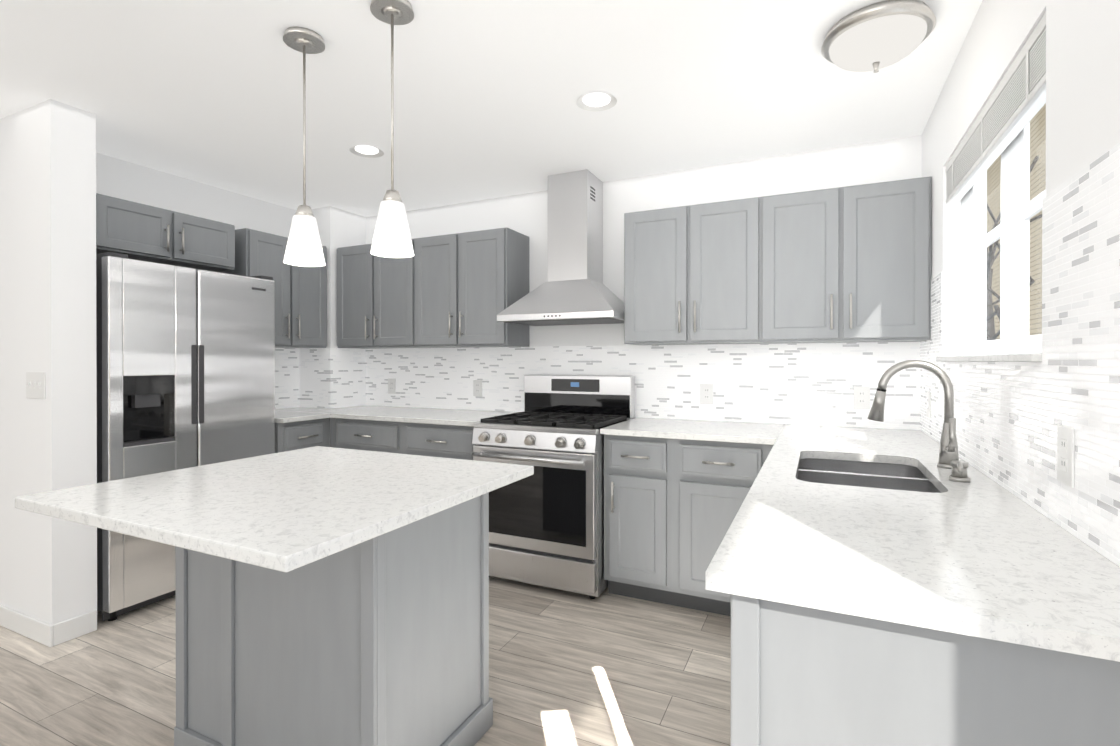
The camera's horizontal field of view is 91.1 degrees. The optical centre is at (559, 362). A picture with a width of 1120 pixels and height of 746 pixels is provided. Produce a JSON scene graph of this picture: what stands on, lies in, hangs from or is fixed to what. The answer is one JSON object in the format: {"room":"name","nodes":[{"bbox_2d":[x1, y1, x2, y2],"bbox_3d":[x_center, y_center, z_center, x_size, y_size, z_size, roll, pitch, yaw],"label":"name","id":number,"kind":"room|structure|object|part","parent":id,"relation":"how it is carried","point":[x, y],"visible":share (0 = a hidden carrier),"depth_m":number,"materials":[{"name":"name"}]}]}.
{"room":"kitchen","nodes":[
{"label":"kitchen","id":0,"kind":"room"},
{"bbox_2d":[0,99,96,624],"bbox_3d":[-3.957,0.041,3.338,3.815,2.440,0.169,0,0,25],"label":"wall","id":1,"kind":"structure","parent":0,"point":[48,569],"depth_m":2.53,"materials":[{"name":"white paint"}]},
{"bbox_2d":[26,372,45,398],"bbox_3d":[-2.391,0.101,2.498,0.170,0.122,0.013,0,0,25],"label":"switch plate","id":2,"kind":"object","parent":1,"relation":"attached to","point":[35,385],"visible":1,"depth_m":2.49,"materials":[{"name":"white plastic"}]},
{"bbox_2d":[0,604,96,646],"bbox_3d":[-3.955,1.213,3.331,3.828,0.095,0.177,0,0,25],"label":"baseboard","id":3,"kind":"structure","parent":1,"relation":"attached to","point":[40,631],"depth_m":2.52,"materials":[{"name":"white wood"}]},
{"bbox_2d":[96,152,296,408],"bbox_3d":[-2.359,0.039,3.753,0.150,2.440,1.946,0,0,25],"label":"wall","id":4,"kind":"structure","parent":0,"point":[125,180],"depth_m":3.51,"materials":[{"name":"white paint"}]},
{"bbox_2d":[96,193,239,272],"bbox_3d":[-2.375,-0.731,3.158,0.323,0.284,0.852,0,0,25],"label":"upper cabinet","id":5,"kind":"object","parent":4,"relation":"attached to","point":[137,231],"depth_m":3.09,"materials":[{"name":"grey paint"}]},
{"bbox_2d":[227,228,326,347],"bbox_3d":[-2.023,-0.494,3.904,0.323,0.762,0.640,0,0,25],"label":"upper cabinet","id":6,"kind":"object","parent":4,"relation":"attached to","point":[300,291],"depth_m":3.82,"materials":[{"name":"grey paint"}]},
{"bbox_2d":[275,348,298,408],"bbox_3d":[-2.165,0.114,3.984,0.006,0.455,0.645,0,0,25],"label":"tile backsplash","id":7,"kind":"structure","parent":4,"relation":"attached to","point":[286,359],"depth_m":4.17,"materials":[{"name":"tile"}]},
{"bbox_2d":[311,206,365,447],"bbox_3d":[-1.802,0.037,4.367,0.334,2.440,0.360,0,0,25],"label":"wall","id":8,"kind":"structure","parent":0,"point":[338,228],"depth_m":4.17,"materials":[{"name":"white paint"}]},
{"bbox_2d":[299,348,330,407],"bbox_3d":[-1.869,0.114,4.197,0.300,0.455,0.006,0,0,25],"label":"tile backsplash","id":9,"kind":"structure","parent":8,"relation":"attached to","point":[314,363],"depth_m":4.19,"materials":[{"name":"tile"}]},
{"bbox_2d":[331,348,366,407],"bbox_3d":[-1.655,0.113,4.278,0.006,0.455,0.336,0,0,25],"label":"tile backsplash","id":10,"kind":"structure","parent":8,"relation":"attached to","point":[348,365],"depth_m":4.28,"materials":[{"name":"tile"}]},
{"bbox_2d":[0,576,730,745],"bbox_3d":[-3.182,1.299,0.799,7.687,0.060,8.300,0,0,25],"label":"floor","id":11,"kind":"structure","parent":0,"point":[569,668],"depth_m":2.21,"materials":[{"name":"brown wood"}]},
{"bbox_2d":[96,252,274,620],"bbox_3d":[-2.222,0.363,3.144,0.579,1.794,0.890,0,0,25],"label":"refrigerator","id":12,"kind":"object","parent":11,"relation":"on","point":[185,362],"visible":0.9,"depth_m":2.86,"materials":[{"name":"grey metal"}]},
{"bbox_2d":[275,418,329,452],"bbox_3d":[-1.923,0.817,3.734,0.654,0.883,0.403,0,0,25],"label":"base cabinet","id":13,"kind":"object","parent":11,"relation":"on","point":[290,436],"visible":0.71,"depth_m":3.57,"materials":[{"name":"grey paint"}]},
{"bbox_2d":[275,409,330,422],"bbox_3d":[-1.941,0.359,3.702,0.649,0.030,0.335,0,0,25],"label":"countertop","id":14,"kind":"structure","parent":13,"relation":"on","point":[281,415],"depth_m":3.67,"materials":[{"name":"white stone"}]},
{"bbox_2d":[282,405,517,426],"bbox_3d":[-1.182,0.359,3.912,1.843,0.030,0.653,0,0,25],"label":"countertop","id":15,"kind":"structure","parent":13,"relation":"on","point":[458,417],"depth_m":3.67,"materials":[{"name":"white stone"}]},
{"bbox_2d":[174,492,492,745],"bbox_3d":[-0.738,0.823,1.840,0.848,0.883,0.569,0,0,25],"label":"kitchen island","id":16,"kind":"object","parent":11,"relation":"on","point":[382,640],"visible":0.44,"depth_m":1.61,"materials":[{"name":"grey paint"}]},
{"bbox_2d":[15,446,533,571],"bbox_3d":[-0.760,0.366,1.656,1.033,0.030,0.964,0,0,25],"label":"island countertop","id":17,"kind":"structure","parent":16,"relation":"on","point":[286,511],"depth_m":1.42,"materials":[{"name":"stone"}]},
{"bbox_2d":[336,418,476,459],"bbox_3d":[-0.891,0.817,3.775,1.190,0.883,0.654,0,0,25],"label":"base cabinet","id":18,"kind":"object","parent":11,"relation":"on","point":[442,441],"visible":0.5,"depth_m":3.51,"materials":[{"name":"grey paint"}]},
{"bbox_2d":[472,374,634,598],"bbox_3d":[-0.031,0.670,3.291,0.762,1.179,0.748,0,0,25],"label":"gas range","id":19,"kind":"object","parent":11,"relation":"on","point":[546,523],"visible":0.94,"depth_m":3.01,"materials":[{"name":"silver metal"}]},
{"bbox_2d":[604,435,773,615],"bbox_3d":[0.762,0.819,2.995,0.909,0.883,0.654,0,0,25],"label":"base cabinet","id":20,"kind":"object","parent":11,"relation":"on","point":[672,507],"visible":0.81,"depth_m":2.79,"materials":[{"name":"grey paint"}]},
{"bbox_2d":[600,417,786,443],"bbox_3d":[0.741,0.362,3.007,0.867,0.030,0.649,0,0,25],"label":"countertop","id":21,"kind":"structure","parent":20,"relation":"on","point":[721,431],"depth_m":2.86,"materials":[{"name":"white stone"}]},
{"bbox_2d":[730,594,1119,745],"bbox_3d":[0.690,0.826,1.077,0.618,0.884,0.607,0,0,25],"label":"base cabinet","id":22,"kind":"object","parent":11,"relation":"on","point":[803,676],"depth_m":0.84,"materials":[{"name":"grey paint"}]},
{"bbox_2d":[799,425,898,440],"bbox_3d":[1.398,0.363,2.683,0.360,0.030,0.674,0,0,25],"label":"countertop","id":23,"kind":"structure","parent":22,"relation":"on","point":[848,433],"depth_m":2.71,"materials":[{"name":"white stone"}]},
{"bbox_2d":[705,424,1119,661],"bbox_3d":[1.053,0.366,1.884,0.653,0.030,2.414,0,0,25],"label":"countertop","id":24,"kind":"structure","parent":22,"relation":"on","point":[981,555],"depth_m":1.00,"materials":[{"name":"white stone"}]},
{"bbox_2d":[797,458,940,492],"bbox_3d":[1.010,0.488,1.839,0.430,0.210,0.647,0,0,25],"label":"undermount sink","id":25,"kind":"object","parent":24,"relation":"in","point":[875,475],"visible":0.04,"depth_m":1.94,"materials":[{"name":"silver metal"}]},
{"bbox_2d":[867,360,958,468],"bbox_3d":[1.206,0.170,1.874,0.273,0.361,0.098,0,0,25],"label":"pull-down faucet","id":26,"kind":"object","parent":24,"relation":"on","point":[948,451],"visible":0.98,"depth_m":1.84,"materials":[{"name":"silver metal"}]},
{"bbox_2d":[949,460,970,481],"bbox_3d":[1.173,0.321,1.596,0.054,0.060,0.148,0,0,25],"label":"soap dispenser","id":27,"kind":"object","parent":24,"relation":"on","point":[959,472],"visible":1,"depth_m":1.62,"materials":[{"name":"silver metal"}]},
{"bbox_2d":[0,0,981,216],"bbox_3d":[-3.182,-1.201,0.790,7.687,0.060,8.300,0,0,25],"label":"ceiling","id":28,"kind":"structure","parent":0,"point":[488,94],"depth_m":2.34,"materials":[{"name":"white paint"}]},
{"bbox_2d":[283,26,324,266],"bbox_3d":[-0.922,-0.767,1.981,0.140,0.814,0.140,0,0,25],"label":"pendant lamp","id":29,"kind":"object","parent":28,"relation":"hanging from","point":[304,247],"visible":0.98,"depth_m":1.96,"materials":[{"name":"white glass"}]},
{"bbox_3d":[-0.922,-0.442,1.982,0.138,0.165,0.138,0,0,25],"label":"lamp shade","id":30,"kind":"part","parent":29,"relation":"part of","materials":[{"name":"white glass"}]},
{"bbox_2d":[349,145,383,157],"bbox_3d":[-1.067,-1.172,3.032,0.184,0.012,0.184,0,0,25],"label":"recessed light","id":31,"kind":"object","parent":28,"relation":"in","point":[367,151],"visible":0.98,"depth_m":3.05,"materials":[{"name":"white"}]},
{"bbox_2d":[370,0,413,257],"bbox_3d":[-0.551,-0.766,1.806,0.140,0.814,0.140,0,0,25],"label":"pendant lamp","id":32,"kind":"object","parent":28,"relation":"hanging from","point":[392,238],"visible":0.94,"depth_m":1.78,"materials":[{"name":"white glass"}]},
{"bbox_3d":[-0.551,-0.442,1.807,0.138,0.165,0.138,0,0,25],"label":"lamp shade","id":33,"kind":"part","parent":32,"relation":"part of","materials":[{"name":"white glass"}]},
{"bbox_2d":[576,92,616,111],"bbox_3d":[0.163,-1.170,2.451,0.184,0.012,0.184,0,0,25],"label":"recessed light","id":34,"kind":"object","parent":28,"relation":"in","point":[596,101],"visible":0.96,"depth_m":2.46,"materials":[{"name":"white"}]},
{"bbox_2d":[821,0,935,72],"bbox_3d":[1.110,-1.098,1.927,0.350,0.152,0.350,0,0,25],"label":"ceiling lamp","id":35,"kind":"object","parent":28,"relation":"attached to","point":[874,37],"visible":1,"depth_m":1.84,"materials":[{"name":"white glass"}]},
{"bbox_2d":[366,135,921,429],"bbox_3d":[0.027,0.039,3.786,4.437,2.440,0.150,0,0,25],"label":"wall","id":36,"kind":"structure","parent":0,"point":[853,165],"depth_m":3.46,"materials":[{"name":"white paint"}]},
{"bbox_2d":[337,239,416,348],"bbox_3d":[-1.295,-0.495,4.144,0.748,0.762,0.324,0,0,25],"label":"upper cabinet","id":37,"kind":"object","parent":36,"relation":"attached to","point":[375,293],"depth_m":4.01,"materials":[{"name":"grey paint"}]},
{"bbox_2d":[413,227,528,347],"bbox_3d":[-0.618,-0.494,3.825,0.748,0.762,0.324,0,0,25],"label":"upper cabinet","id":38,"kind":"object","parent":36,"relation":"attached to","point":[459,290],"depth_m":3.67,"materials":[{"name":"grey paint"}]},
{"bbox_2d":[497,169,623,325],"bbox_3d":[0.054,-0.715,3.417,0.760,0.926,0.474,0,0,25],"label":"hood chimney","id":39,"kind":"object","parent":36,"relation":"attached to","point":[573,290],"visible":0.96,"depth_m":3.37,"materials":[{"name":"silver metal"}]},
{"bbox_2d":[367,342,914,429],"bbox_3d":[0.144,-0.023,3.644,3.803,0.734,0.006,0,0,25],"label":"tile backsplash","id":40,"kind":"structure","parent":36,"relation":"attached to","point":[795,383],"depth_m":3.33,"materials":[{"name":"tile"}]},
{"bbox_2d":[388,378,395,393],"bbox_3d":[-1.327,0.182,4.332,0.078,0.122,0.007,0,0,25],"label":"electrical outlet plate","id":41,"kind":"object","parent":40,"relation":"attached to","point":[391,381],"depth_m":4.33,"materials":[{"name":"white plastic"}]},
{"bbox_2d":[473,380,481,396],"bbox_3d":[-0.598,0.183,3.987,0.078,0.122,0.007,0,0,25],"label":"electrical outlet plate","id":42,"kind":"object","parent":40,"relation":"attached to","point":[477,384],"depth_m":3.99,"materials":[{"name":"white plastic"}]},
{"bbox_2d":[700,384,712,403],"bbox_3d":[0.879,0.186,3.290,0.078,0.122,0.007,0,0,25],"label":"electrical outlet plate","id":43,"kind":"object","parent":40,"relation":"attached to","point":[706,390],"depth_m":3.29,"materials":[{"name":"white plastic"}]},
{"bbox_2d":[854,386,869,408],"bbox_3d":[1.618,0.187,2.942,0.078,0.122,0.007,0,0,25],"label":"electrical outlet plate","id":44,"kind":"object","parent":40,"relation":"attached to","point":[861,394],"depth_m":2.94,"materials":[{"name":"white plastic"}]},
{"bbox_2d":[624,196,763,344],"bbox_3d":[0.774,-0.492,3.168,0.751,0.762,0.324,0,0,25],"label":"upper cabinet","id":45,"kind":"object","parent":36,"relation":"attached to","point":[694,274],"depth_m":3.00,"materials":[{"name":"grey paint"}]},
{"bbox_2d":[764,176,931,343],"bbox_3d":[1.453,-0.491,2.847,0.751,0.762,0.324,0,0,25],"label":"upper cabinet","id":46,"kind":"object","parent":36,"relation":"attached to","point":[849,264],"depth_m":2.69,"materials":[{"name":"grey paint"}]},
{"bbox_2d":[922,0,1119,361],"bbox_3d":[0.226,0.055,-0.814,0.150,2.440,8.000,0,0,25],"label":"wall","id":47,"kind":"structure","parent":0,"point":[1082,84],"depth_m":1.45,"materials":[{"name":"white paint"}]},
{"bbox_2d":[936,12,1045,361],"bbox_3d":[1.405,-0.419,1.796,0.104,0.830,1.170,0,0,25],"label":"window","id":48,"kind":"structure","parent":47,"relation":"in","point":[1013,106],"depth_m":1.69,"materials":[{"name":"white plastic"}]},
{"bbox_2d":[915,143,1119,566],"bbox_3d":[1.331,-0.017,1.710,0.006,0.734,2.430,0,0,25],"label":"tile backsplash","id":49,"kind":"structure","parent":47,"relation":"attached to","point":[1009,417],"depth_m":1.16,"materials":[{"name":"tile"}]},
{"bbox_2d":[927,392,930,418],"bbox_3d":[1.738,0.198,2.590,0.007,0.122,0.078,0,0,25],"label":"electrical outlet plate","id":50,"kind":"object","parent":49,"relation":"attached to","point":[928,393],"depth_m":2.56,"materials":[{"name":"white plastic"}]},
{"bbox_2d":[1057,424,1074,487],"bbox_3d":[1.059,0.193,1.151,0.007,0.122,0.078,0,0,25],"label":"electrical outlet plate","id":51,"kind":"object","parent":49,"relation":"attached to","point":[1066,455],"depth_m":1.14,"materials":[{"name":"white plastic"}]},
{"label":"outside","id":52,"kind":"structure","parent":0,"visible":0},
{"bbox_2d":[987,103,1045,339],"bbox_3d":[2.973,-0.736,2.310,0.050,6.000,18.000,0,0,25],"label":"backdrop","id":53,"kind":"structure","parent":52,"point":[992,180],"depth_m":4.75,"materials":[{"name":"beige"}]},
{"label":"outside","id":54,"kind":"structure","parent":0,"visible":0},
{"bbox_2d":[986,156,1041,340],"bbox_3d":[3.317,0.006,4.259,0.575,3.504,1.242,0,0,25],"label":"tree","id":55,"kind":"object","parent":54,"point":[989,305],"depth_m":4.25,"materials":[{"name":"brown plant"}]}
]}

